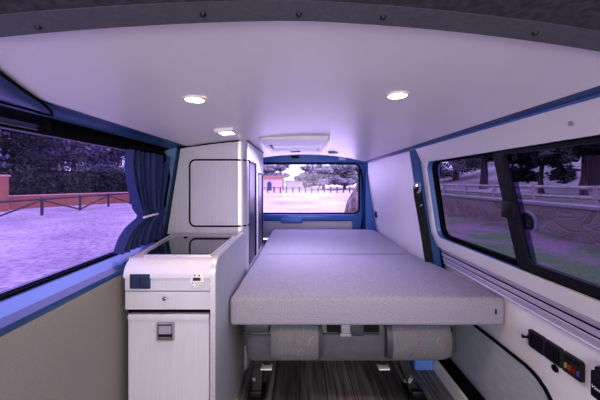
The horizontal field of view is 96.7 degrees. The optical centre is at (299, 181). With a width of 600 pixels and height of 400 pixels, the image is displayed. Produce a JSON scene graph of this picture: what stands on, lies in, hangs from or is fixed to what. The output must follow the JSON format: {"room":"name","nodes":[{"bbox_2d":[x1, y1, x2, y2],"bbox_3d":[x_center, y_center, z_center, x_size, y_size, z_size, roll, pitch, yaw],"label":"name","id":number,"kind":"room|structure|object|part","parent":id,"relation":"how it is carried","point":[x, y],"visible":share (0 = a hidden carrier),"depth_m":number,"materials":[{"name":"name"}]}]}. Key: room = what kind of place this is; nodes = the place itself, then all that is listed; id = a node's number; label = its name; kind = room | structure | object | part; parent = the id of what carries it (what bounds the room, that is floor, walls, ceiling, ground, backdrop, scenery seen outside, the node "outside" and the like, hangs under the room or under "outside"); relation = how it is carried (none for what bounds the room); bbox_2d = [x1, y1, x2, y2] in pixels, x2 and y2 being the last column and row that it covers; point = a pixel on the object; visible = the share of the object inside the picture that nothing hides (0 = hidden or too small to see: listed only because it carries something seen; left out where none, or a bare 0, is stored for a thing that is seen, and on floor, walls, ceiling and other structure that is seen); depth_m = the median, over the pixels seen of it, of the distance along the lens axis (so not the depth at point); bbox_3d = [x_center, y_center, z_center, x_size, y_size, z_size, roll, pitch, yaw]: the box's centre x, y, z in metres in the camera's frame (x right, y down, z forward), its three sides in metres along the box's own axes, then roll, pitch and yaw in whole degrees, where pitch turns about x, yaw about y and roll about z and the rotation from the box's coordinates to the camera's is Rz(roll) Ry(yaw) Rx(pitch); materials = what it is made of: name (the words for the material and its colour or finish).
{"room":"vehicle interior","nodes":[
{"label":"vehicle interior","id":0,"kind":"room"},
{"bbox_2d":[0,273,128,399],"bbox_3d":[-0.703,0.729,0.667,0.025,0.742,1.835,0,0,0],"label":"wall","id":1,"kind":"structure","parent":0,"point":[78,349],"depth_m":0.82,"materials":[{"name":"grey fabric"}]},
{"bbox_2d":[0,117,124,299],"bbox_3d":[-0.826,0.066,0.645,0.108,0.568,1.830,0,0,0],"label":"window","id":2,"kind":"structure","parent":1,"relation":"in","point":[20,289],"depth_m":0.83,"materials":[{"name":"black rubber"}]},
{"bbox_2d":[0,260,128,336],"bbox_3d":[-0.721,0.371,0.667,0.058,0.058,1.835,0,0,0],"label":"trim","id":3,"kind":"structure","parent":1,"relation":"attached to","point":[19,318],"depth_m":0.77,"materials":[{"name":"blue paint"}]},
{"bbox_2d":[0,245,141,301],"bbox_3d":[-0.868,0.715,0.667,0.065,0.770,1.835,0,0,0],"label":"trim","id":4,"kind":"structure","parent":1,"relation":"attached to","point":[1,292],"depth_m":0.93,"materials":[{"name":"blue paint"}]},
{"bbox_2d":[0,105,168,150],"bbox_3d":[-0.768,-0.193,0.655,0.067,0.050,1.810,0,0,0],"label":"trim","id":5,"kind":"structure","parent":1,"relation":"attached to","point":[6,112],"depth_m":0.77,"materials":[{"name":"black plastic"}]},
{"bbox_2d":[37,121,169,241],"bbox_3d":[-0.789,0.088,1.165,0.109,0.552,0.731,0,0,0],"label":"trim","id":6,"kind":"structure","parent":1,"relation":"attached to","point":[54,129],"depth_m":0.98,"materials":[{"name":"black plastic"}]},
{"bbox_2d":[114,149,169,254],"bbox_3d":[-0.772,0.079,1.215,0.097,0.473,0.630,0,0,0],"label":"curtain","id":7,"kind":"object","parent":1,"relation":"hanging from","point":[146,174],"visible":1,"depth_m":1.30,"materials":[{"name":"blue fabric"}]},
{"bbox_2d":[0,99,185,148],"bbox_3d":[-0.693,-0.230,1.275,0.125,0.083,3.050,0,0,0],"label":"trim","id":8,"kind":"structure","parent":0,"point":[61,113],"depth_m":0.93,"materials":[{"name":"blue paint"}]},
{"bbox_2d":[0,0,599,160],"bbox_3d":[0.020,-0.230,0.760,1.480,0.089,4.120,0,0,0],"label":"ceiling","id":9,"kind":"structure","parent":0,"point":[259,79],"depth_m":0.61,"materials":[{"name":"laminate"}]},
{"bbox_2d":[0,71,53,115],"bbox_3d":[-0.550,-0.209,0.425,0.307,0.052,0.651,0,0,0],"label":"trim","id":10,"kind":"structure","parent":9,"relation":"attached to","point":[12,94],"depth_m":0.61,"materials":[{"name":"blue paint"}]},
{"bbox_2d":[182,95,206,103],"bbox_3d":[-0.312,-0.244,0.790,0.072,0.005,0.072,0,0,0],"label":"recessed light","id":11,"kind":"object","parent":9,"relation":"in","point":[196,99],"visible":1,"depth_m":0.79,"materials":[{"name":"beige plastic"}]},
{"bbox_2d":[214,127,238,135],"bbox_3d":[-0.345,-0.237,1.260,0.090,0.025,0.120,0,0,0],"label":"recessed light","id":12,"kind":"object","parent":9,"relation":"in","point":[230,131],"visible":0.99,"depth_m":1.24,"materials":[{"name":"plastic"}]},
{"bbox_2d":[259,136,329,151],"bbox_3d":[-0.032,-0.253,1.850,0.411,0.030,0.640,0,0,0],"label":"ceiling vent","id":13,"kind":"object","parent":9,"relation":"in","point":[293,143],"visible":0.98,"depth_m":1.69,"materials":[{"name":"plastic"}]},
{"bbox_2d":[0,0,599,51],"bbox_3d":[0.021,-0.227,0.410,1.446,0.076,0.075,0,0,-3],"label":"trim","id":14,"kind":"structure","parent":9,"relation":"attached to","point":[86,18],"depth_m":0.40,"materials":[{"name":"plastic"}]},
{"bbox_2d":[385,91,409,99],"bbox_3d":[0.288,-0.256,0.790,0.072,0.005,0.072,0,0,0],"label":"recessed light","id":15,"kind":"object","parent":9,"relation":"in","point":[395,95],"visible":1,"depth_m":0.79,"materials":[{"name":"beige plastic"}]},
{"bbox_2d":[263,155,375,246],"bbox_3d":[0.020,0.375,2.995,1.760,1.450,0.110,0,0,0],"label":"wall","id":16,"kind":"structure","parent":0,"point":[369,221],"depth_m":2.94,"materials":[{"name":"blue metal"}]},
{"bbox_2d":[263,163,363,237],"bbox_3d":[0.040,0.165,3.090,1.520,0.970,0.140,0,0,0],"label":"door","id":17,"kind":"structure","parent":16,"relation":"in","point":[271,221],"depth_m":3.07,"materials":[{"name":"blue paint"}]},
{"bbox_3d":[-0.095,0.444,3.045,0.250,0.057,0.050,0,0,0],"label":"handle","id":18,"kind":"part","parent":17,"relation":"part of","materials":[{"name":"blue paint"}]},
{"bbox_2d":[237,359,454,399],"bbox_3d":[0.025,1.120,0.950,1.950,0.040,4.500,0,0,0],"label":"floor","id":19,"kind":"structure","parent":0,"point":[287,380],"depth_m":1.47,"materials":[{"name":"brown wood"}]},
{"bbox_2d":[123,232,244,399],"bbox_3d":[-0.528,0.693,1.263,0.420,0.815,0.540,0,0,0],"label":"base cabinet","id":20,"kind":"object","parent":19,"relation":"on","point":[183,342],"visible":0.97,"depth_m":1.02,"materials":[{"name":"silver metal"}]},
{"bbox_2d":[130,274,150,288],"bbox_3d":[-0.606,0.377,1.011,0.078,0.057,0.010,0,0,0],"label":"switch plate","id":21,"kind":"object","parent":20,"relation":"attached to","point":[137,281],"depth_m":1.01,"materials":[{"name":"plastic"}]},
{"bbox_3d":[-0.511,0.569,1.014,0.067,0.070,0.009,0,0,0],"label":"handle","id":22,"kind":"part","parent":20,"relation":"part of","materials":[{"name":"grey plastic"}]},
{"bbox_3d":[-0.501,0.452,1.028,0.329,0.069,0.024,0,0,0],"label":"drawer","id":23,"kind":"part","parent":20,"relation":"part of","materials":[{"name":"silver metal"}]},
{"bbox_3d":[-0.501,0.389,1.027,0.329,0.051,0.026,0,0,0],"label":"control panel","id":24,"kind":"part","parent":20,"relation":"part of","materials":[{"name":"silver metal"}]},
{"bbox_3d":[-0.501,0.767,1.026,0.310,0.526,0.027,0,0,0],"label":"door","id":25,"kind":"part","parent":20,"relation":"part of","materials":[{"name":"silver metal"}]},
{"bbox_2d":[123,234,237,277],"bbox_3d":[-0.502,0.332,1.272,0.332,0.064,0.523,0,0,0],"label":"countertop","id":26,"kind":"structure","parent":20,"relation":"on","point":[157,267],"depth_m":1.02,"materials":[{"name":"laminate"}]},
{"bbox_2d":[143,236,233,256],"bbox_3d":[-0.513,0.293,1.258,0.326,0.013,0.373,0,0,0],"label":"cooktop","id":27,"kind":"object","parent":26,"relation":"in","point":[176,246],"visible":0.98,"depth_m":1.20,"materials":[{"name":"metal"}]},
{"bbox_3d":[-0.328,0.694,1.270,0.015,0.812,0.527,0,0,0],"label":"panel","id":28,"kind":"part","parent":20,"relation":"part of","materials":[{"name":"grey laminate"}]},
{"bbox_2d":[167,140,263,370],"bbox_3d":[-0.533,0.427,1.886,0.466,1.345,0.708,0,0,0],"label":"wardrobe","id":29,"kind":"object","parent":19,"relation":"on","point":[218,189],"visible":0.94,"depth_m":1.54,"materials":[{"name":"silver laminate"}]},
{"bbox_3d":[-0.494,0.064,1.539,0.270,0.373,0.010,0,0,0],"label":"door","id":30,"kind":"part","parent":29,"relation":"part of","materials":[{"name":"silver metal"}]},
{"bbox_3d":[-0.308,0.190,1.725,0.008,0.620,0.230,0,0,0],"label":"door","id":31,"kind":"part","parent":29,"relation":"part of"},
{"bbox_3d":[-0.308,0.220,2.070,0.008,0.560,0.200,0,0,0],"label":"door","id":32,"kind":"part","parent":29,"relation":"part of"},
{"bbox_2d":[244,325,455,399],"bbox_3d":[0.240,0.871,2.044,1.060,0.458,1.712,0,0,0],"label":"seat","id":33,"kind":"object","parent":19,"relation":"on","point":[264,344],"visible":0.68,"depth_m":1.23,"materials":[{"name":"grey fabric"}]},
{"bbox_3d":[-0.214,0.973,1.380,0.058,0.230,0.100,0,0,0],"label":"leg","id":34,"kind":"part","parent":33,"relation":"part of","materials":[{"name":"black metal"}]},
{"bbox_2d":[259,229,410,254],"bbox_3d":[0.254,0.579,2.421,1.104,0.127,0.998,0,0,0],"label":"mattress","id":35,"kind":"object","parent":33,"relation":"on","point":[280,241],"visible":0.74,"depth_m":2.24,"materials":[{"name":"fabric"}]},
{"bbox_3d":[0.219,0.752,1.587,0.962,0.215,0.685,0,0,0],"label":"backrest","id":36,"kind":"part","parent":33,"relation":"part of","materials":[{"name":"grey fabric"}]},
{"bbox_2d":[230,255,503,324],"bbox_3d":[0.299,0.579,1.548,1.226,0.127,0.728,0,0,0],"label":"mattress","id":37,"kind":"object","parent":33,"relation":"on","point":[277,289],"visible":0.99,"depth_m":1.22,"materials":[{"name":"fabric"}]},
{"bbox_3d":[0.549,0.973,1.395,0.123,0.230,0.110,0,0,0],"label":"leg","id":38,"kind":"part","parent":33,"relation":"part of","materials":[{"name":"black metal"}]},
{"bbox_2d":[438,163,439,251],"bbox_3d":[0.880,0.430,2.420,0.040,1.340,1.400,0,0,0],"label":"wall","id":39,"kind":"structure","parent":0,"point":[439,163],"depth_m":1.72,"materials":[{"name":"blue paint"}]},
{"bbox_2d":[409,361,432,369],"bbox_3d":[0.722,1.000,1.700,0.114,0.200,0.300,0,0,0],"label":"trim","id":40,"kind":"structure","parent":39,"relation":"attached to","point":[417,365],"depth_m":1.55,"materials":[{"name":"blue paint"}]},
{"bbox_2d":[433,361,467,399],"bbox_3d":[0.787,1.062,1.550,0.015,0.075,2.100,0,0,0],"label":"baseboard","id":41,"kind":"structure","parent":39,"relation":"attached to","point":[452,387],"depth_m":1.40,"materials":[{"name":"grey plastic"}]},
{"bbox_2d":[438,357,484,399],"bbox_3d":[0.850,1.080,1.550,0.108,0.040,2.100,0,0,0],"label":"trim","id":42,"kind":"structure","parent":39,"relation":"attached to","point":[456,374],"depth_m":1.43,"materials":[{"name":"black plastic"}]},
{"bbox_2d":[368,97,599,322],"bbox_3d":[0.806,0.297,1.340,0.168,1.006,3.180,0,0,0],"label":"wall","id":43,"kind":"structure","parent":0,"point":[582,119],"depth_m":1.19,"materials":[{"name":"white plastic"}]},
{"bbox_2d":[413,182,433,262],"bbox_3d":[0.782,0.252,1.703,0.121,0.507,0.096,0,0,-15],"label":"belt","id":44,"kind":"object","parent":43,"relation":"hanging from","point":[418,196],"visible":1,"depth_m":1.68,"materials":[{"name":"black fabric"}]},
{"bbox_2d":[410,150,441,267],"bbox_3d":[0.833,0.297,1.738,0.211,1.005,0.095,0,0,0],"label":"trim","id":45,"kind":"structure","parent":43,"relation":"attached to","point":[415,161],"depth_m":1.69,"materials":[{"name":"blue paint"}]},
{"bbox_2d":[363,86,599,162],"bbox_3d":[0.711,-0.249,1.325,0.082,0.072,3.150,0,0,0],"label":"trim","id":46,"kind":"structure","parent":43,"relation":"attached to","point":[596,90],"depth_m":0.87,"materials":[{"name":"blue paint"}]},
{"bbox_2d":[427,135,599,269],"bbox_3d":[0.838,0.120,0.735,0.128,0.560,1.930,0,0,0],"label":"trim","id":47,"kind":"structure","parent":43,"relation":"attached to","point":[429,167],"depth_m":1.64,"materials":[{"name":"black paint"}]},
{"bbox_2d":[432,136,599,299],"bbox_3d":[0.839,0.107,0.710,0.115,0.471,1.860,0,0,0],"label":"window","id":48,"kind":"structure","parent":43,"relation":"in","point":[510,209],"depth_m":1.02,"materials":[{"name":"black rubber"}]},
{"bbox_3d":[0.828,0.110,0.438,0.092,0.456,1.296,0,0,0],"label":"sliding sash","id":49,"kind":"part","parent":48,"relation":"part of","materials":[{"name":"black glass"}]},
{"bbox_2d":[440,249,599,399],"bbox_3d":[0.940,0.735,1.425,0.040,0.770,3.350,0,0,0],"label":"wall","id":50,"kind":"structure","parent":0,"point":[517,320],"depth_m":1.01,"materials":[{"name":"white plastic"}]},
{"bbox_2d":[450,325,554,399],"bbox_3d":[0.908,0.893,1.562,0.023,0.333,1.277,0,0,0],"label":"door panel","id":51,"kind":"object","parent":50,"relation":"attached to","point":[494,370],"visible":0.67,"depth_m":1.24,"materials":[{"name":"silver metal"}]},
{"bbox_2d":[440,248,599,350],"bbox_3d":[0.896,0.459,0.703,0.057,0.098,1.905,0,0,0],"label":"rail","id":52,"kind":"object","parent":50,"relation":"attached to","point":[585,329],"visible":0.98,"depth_m":1.00,"materials":[{"name":"silver metal"}]},
{"bbox_2d":[528,329,545,355],"bbox_3d":[0.913,0.617,1.030,0.016,0.068,0.068,0,0,0],"label":"wall socket","id":53,"kind":"object","parent":50,"relation":"attached to","point":[535,340],"visible":1,"depth_m":1.03,"materials":[{"name":"black plastic"}]},
{"bbox_2d":[544,339,563,367],"bbox_3d":[0.913,0.617,0.963,0.016,0.068,0.068,0,0,0],"label":"wall socket","id":54,"kind":"object","parent":50,"relation":"attached to","point":[552,352],"visible":1,"depth_m":0.96,"materials":[{"name":"black plastic"}]},
{"bbox_2d":[551,364,558,372],"bbox_3d":[0.918,0.672,0.962,0.006,0.027,0.027,0,0,0],"label":"socket","id":55,"kind":"object","parent":50,"relation":"attached to","point":[554,367],"visible":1,"depth_m":0.96,"materials":[{"name":"black plastic"}]},
{"bbox_2d":[562,351,584,382],"bbox_3d":[0.915,0.617,0.895,0.012,0.068,0.068,0,0,0],"label":"panel","id":56,"kind":"object","parent":50,"relation":"attached to","point":[572,365],"visible":1,"depth_m":0.89,"materials":[{"name":"black plastic"}]},
{"bbox_2d":[591,366,599,399],"bbox_3d":[0.894,0.591,0.740,0.054,0.094,0.120,0,0,0],"label":"control box","id":57,"kind":"object","parent":50,"relation":"attached to","point":[595,374],"visible":1,"depth_m":0.78,"materials":[{"name":"black plastic"}]},
{"bbox_3d":[-0.850,0.420,2.353,0.100,1.360,1.535,0,0,0],"label":"wall","id":58,"kind":"structure","parent":0,"visible":0},
{"bbox_2d":[0,242,155,318],"bbox_3d":[-0.792,0.367,0.667,0.085,0.065,1.835,0,0,0],"label":"trim","id":59,"kind":"structure","parent":58,"relation":"attached to","point":[9,306],"depth_m":0.88,"materials":[{"name":"blue paint"}]},
{"bbox_2d":[161,148,179,239],"bbox_3d":[-0.807,0.100,1.550,0.194,0.600,0.100,0,0,0],"label":"trim","id":60,"kind":"structure","parent":58,"relation":"attached to","point":[174,153],"depth_m":1.55,"materials":[{"name":"blue paint"}]},
{"label":"outside","id":61,"kind":"structure","parent":0,"visible":0},
{"bbox_2d":[0,186,592,291],"bbox_3d":[0.000,1.500,52.000,140.000,0.100,116.000,0,0,0],"label":"ground","id":62,"kind":"structure","parent":61,"point":[33,245],"depth_m":8.33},
{"bbox_2d":[0,175,10,211],"bbox_3d":[-14.675,0.545,13.125,0.350,1.810,0.550,0,0,0],"label":"gate pier","id":63,"kind":"structure","parent":62,"relation":"on","point":[4,179],"depth_m":13.14,"materials":[{"name":"brick"}]},
{"bbox_2d":[0,130,16,167],"bbox_3d":[-22.522,-2.758,15.512,8.084,8.634,8.981,0,0,0],"label":"broadleaf tree","id":64,"kind":"object","parent":62,"relation":"on","point":[7,156],"visible":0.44,"depth_m":17.97,"materials":[{"name":"green plant"}]},
{"bbox_2d":[0,129,69,169],"bbox_3d":[-23.248,-2.735,20.352,8.481,8.587,9.545,0,0,-29],"label":"broadleaf tree","id":65,"kind":"object","parent":62,"relation":"on","point":[29,140],"visible":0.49,"depth_m":20.02,"materials":[{"name":"green plant"}]},
{"bbox_2d":[5,138,85,169],"bbox_3d":[-29.167,-3.319,30.997,11.438,9.766,10.264,0,0,32],"label":"broadleaf tree","id":66,"kind":"object","parent":62,"relation":"on","point":[60,161],"visible":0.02,"depth_m":29.16,"materials":[{"name":"green plant"}]},
{"bbox_2d":[0,164,127,194],"bbox_3d":[-16.102,0.238,22.018,2.108,3.145,20.605,0,0,8],"label":"clipped hedge","id":67,"kind":"object","parent":62,"relation":"on","point":[22,181],"visible":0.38,"depth_m":18.26,"materials":[{"name":"green plant"}]},
{"bbox_2d":[0,193,130,216],"bbox_3d":[-11.250,1.085,14.670,0.110,0.830,14.250,0,0,0],"label":"fence","id":68,"kind":"object","parent":62,"relation":"on","point":[42,200],"visible":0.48,"depth_m":12.38,"materials":[{"name":"brown wood"}]},
{"bbox_3d":[-11.250,1.085,11.640,0.102,0.830,0.102,0,0,23],"label":"post","id":69,"kind":"part","parent":68,"relation":"part of","materials":[{"name":"wood"}]},
{"bbox_3d":[-11.250,0.750,14.670,0.080,0.080,14.140,0,0,0],"label":"rail","id":70,"kind":"part","parent":68,"relation":"part of","materials":[{"name":"brown wood"}]},
{"bbox_3d":[-11.250,1.085,15.680,0.102,0.830,0.102,0,0,-22],"label":"post","id":71,"kind":"part","parent":68,"relation":"part of","materials":[{"name":"wood"}]},
{"bbox_2d":[13,135,124,172],"bbox_3d":[-21.375,-2.641,25.909,9.137,8.414,9.880,0,0,42],"label":"broadleaf tree","id":72,"kind":"object","parent":62,"relation":"on","point":[75,149],"visible":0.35,"depth_m":25.02,"materials":[{"name":"green plant"}]},
{"bbox_2d":[9,192,128,209],"bbox_3d":[-13.625,1.080,17.100,0.324,0.740,8.138,0,0,31],"label":"wall","id":73,"kind":"structure","parent":62,"relation":"on","point":[84,200],"depth_m":16.06,"materials":[{"name":"red brick"}]},
{"bbox_2d":[77,148,124,169],"bbox_3d":[-19.790,-2.551,31.131,9.292,8.239,10.489,0,0,0],"label":"broadleaf tree","id":74,"kind":"object","parent":62,"relation":"on","point":[112,152],"visible":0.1,"depth_m":27.70,"materials":[{"name":"green plant"}]},
{"bbox_2d":[263,175,285,190],"bbox_3d":[-6.750,0.175,47.500,8.100,2.550,5.600,0,0,0],"label":"house","id":75,"kind":"structure","parent":62,"relation":"on","point":[270,181],"depth_m":45.00,"materials":[{"name":"paint"}]},
{"bbox_3d":[-5.150,0.675,44.975,0.700,1.550,0.090,0,0,0],"label":"door","id":76,"kind":"part","parent":75,"relation":"part of","materials":[{"name":"blue paint"}]},
{"bbox_2d":[263,165,290,177],"bbox_3d":[-6.001,-1.476,60.166,8.191,6.058,8.592,0,0,0],"label":"broadleaf tree","id":77,"kind":"object","parent":62,"relation":"on","point":[267,169],"visible":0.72,"depth_m":58.73,"materials":[{"name":"green plant"}]},
{"bbox_2d":[284,180,303,189],"bbox_3d":[-1.050,0.575,47.500,3.500,1.750,3.400,0,0,0],"label":"shed","id":78,"kind":"object","parent":62,"relation":"on","point":[289,184],"visible":0.96,"depth_m":46.00,"materials":[{"name":"paint"}]},
{"bbox_2d":[293,173,303,180],"bbox_3d":[1.280,-0.333,65.897,5.449,3.864,4.932,0,0,-19],"label":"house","id":79,"kind":"structure","parent":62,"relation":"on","point":[296,178],"depth_m":64.46,"materials":[{"name":"white"}]},
{"bbox_2d":[267,187,349,192],"bbox_3d":[1.600,1.075,36.000,13.770,0.850,0.170,0,0,0],"label":"fence","id":80,"kind":"object","parent":62,"relation":"on","point":[267,187],"visible":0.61,"depth_m":35.93,"materials":[{"name":"brown wood"}]},
{"bbox_2d":[299,165,345,189],"bbox_3d":[4.135,-0.951,49.631,9.034,5.012,9.814,0,0,15],"label":"broadleaf tree","id":81,"kind":"object","parent":62,"relation":"on","point":[317,175],"visible":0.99,"depth_m":47.67,"materials":[{"name":"green plant"}]},
{"bbox_2d":[328,165,357,188],"bbox_3d":[8.998,-1.350,53.947,8.012,5.801,11.412,0,0,-16],"label":"broadleaf tree","id":82,"kind":"object","parent":62,"relation":"on","point":[351,177],"visible":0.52,"depth_m":50.59,"materials":[{"name":"green plant"}]},
{"bbox_2d":[344,181,357,212],"bbox_3d":[2.428,-1.046,5.591,3.660,5.092,2.555,0,0,-45],"label":"gnarled tree","id":83,"kind":"object","parent":62,"relation":"on","point":[352,203],"visible":0.02,"depth_m":5.04,"materials":[{"name":"grey plant"}]},
{"bbox_2d":[441,193,599,245],"bbox_3d":[6.775,1.050,6.750,0.450,1.000,21.500,0,0,0],"label":"stone wall","id":84,"kind":"structure","parent":62,"relation":"on","point":[576,222],"depth_m":7.12,"materials":[{"name":"stone"}]},
{"bbox_2d":[521,210,537,230],"bbox_3d":[6.575,1.180,7.750,0.050,0.720,0.720,0,0,0],"label":"drain pipe","id":85,"kind":"object","parent":84,"relation":"in","point":[530,221],"visible":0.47,"depth_m":7.66,"materials":[{"name":"concrete"}]},
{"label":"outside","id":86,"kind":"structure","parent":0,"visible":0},
{"bbox_2d":[440,157,592,191],"bbox_3d":[36.750,-4.201,16.000,46.500,9.597,72.000,0,0,0],"label":"hill","id":87,"kind":"structure","parent":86,"point":[470,178],"depth_m":23.21,"materials":[{"name":"grey"}]},
{"bbox_2d":[440,161,493,179],"bbox_3d":[16.548,-2.320,29.554,7.283,4.431,7.801,0,0,17],"label":"broadleaf tree","id":88,"kind":"object","parent":87,"relation":"on","point":[455,175],"visible":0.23,"depth_m":28.66,"materials":[{"name":"green plant"}]},
{"bbox_2d":[448,155,493,188],"bbox_3d":[14.002,-1.353,20.540,7.772,3.756,6.358,0,0,0],"label":"broadleaf tree","id":89,"kind":"object","parent":87,"relation":"on","point":[483,160],"visible":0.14,"depth_m":20.07,"materials":[{"name":"green plant"}]},
{"bbox_3d":[13.978,-2.218,20.611,7.895,2.025,6.499,0,0,0],"label":"crown","id":90,"kind":"part","parent":89,"relation":"part of","materials":[{"name":"green plant"}]},
{"bbox_2d":[578,153,599,185],"bbox_3d":[14.585,-1.842,13.427,5.532,4.424,5.762,0,0,-32],"label":"broadleaf tree","id":91,"kind":"object","parent":87,"relation":"on","point":[593,162],"visible":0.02,"depth_m":13.31,"materials":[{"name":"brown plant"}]},
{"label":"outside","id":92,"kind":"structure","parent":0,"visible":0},
{"bbox_2d":[444,213,599,284],"bbox_3d":[4.775,1.417,4.800,3.750,0.094,17.600,0,0,0],"label":"lawn","id":93,"kind":"structure","parent":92,"point":[578,259],"depth_m":5.97,"materials":[{"name":"green plant"}]},
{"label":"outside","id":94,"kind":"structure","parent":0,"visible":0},
{"bbox_2d":[440,187,592,196],"bbox_3d":[11.450,0.525,12.000,4.100,0.050,32.000,0,0,0],"label":"road","id":95,"kind":"structure","parent":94,"point":[470,189],"depth_m":13.48,"materials":[{"name":"grey asphalt"}]},
{"bbox_2d":[508,145,589,192],"bbox_3d":[11.111,-0.793,12.419,3.455,2.865,3.788,0,0,0],"label":"broadleaf tree","id":96,"kind":"object","parent":95,"relation":"on","point":[529,160],"visible":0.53,"depth_m":12.22,"materials":[{"name":"green plant"}]},
{"bbox_2d":[537,143,599,194],"bbox_3d":[11.222,-0.948,10.549,3.554,3.198,3.741,0,0,-16],"label":"broadleaf tree","id":97,"kind":"object","parent":95,"relation":"on","point":[562,154],"visible":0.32,"depth_m":10.47,"materials":[{"name":"green plant"}]},
{"bbox_3d":[11.222,-1.623,10.549,3.554,1.848,3.741,0,0,-16],"label":"crown","id":98,"kind":"part","parent":97,"relation":"part of","materials":[{"name":"green plant"}]},
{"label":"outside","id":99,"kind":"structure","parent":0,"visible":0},
{"bbox_2d":[441,191,599,205],"bbox_3d":[8.150,0.575,12.000,2.500,0.079,32.000,0,0,0],"label":"terrain","id":100,"kind":"structure","parent":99,"point":[561,200],"depth_m":9.19,"materials":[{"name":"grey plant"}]},
{"bbox_2d":[440,184,599,203],"bbox_3d":[8.000,0.375,12.900,0.150,0.550,19.150,0,0,0],"label":"fence","id":101,"kind":"object","parent":100,"relation":"on","point":[596,189],"visible":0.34,"depth_m":9.00,"materials":[{"name":"white wood"}]},
{"bbox_3d":[8.000,0.375,11.000,0.139,0.550,0.139,0,0,-22],"label":"post","id":102,"kind":"part","parent":101,"relation":"part of","materials":[{"name":"white wood"}]},
{"bbox_3d":[8.000,0.160,12.900,0.100,0.100,19.000,0,0,0],"label":"rail","id":103,"kind":"part","parent":101,"relation":"part of","materials":[{"name":"white wood"}]},
{"bbox_3d":[8.000,0.450,12.900,0.100,0.100,19.000,0,0,0],"label":"rail","id":104,"kind":"part","parent":101,"relation":"part of","materials":[{"name":"white wood"}]},
{"bbox_3d":[8.000,0.375,9.100,0.139,0.550,0.139,0,0,22],"label":"post","id":105,"kind":"part","parent":101,"relation":"part of","materials":[{"name":"wood"}]},
{"bbox_3d":[8.000,0.375,7.200,0.139,0.550,0.139,0,0,-22],"label":"post","id":106,"kind":"part","parent":101,"relation":"part of","materials":[{"name":"white wood"}]}
]}

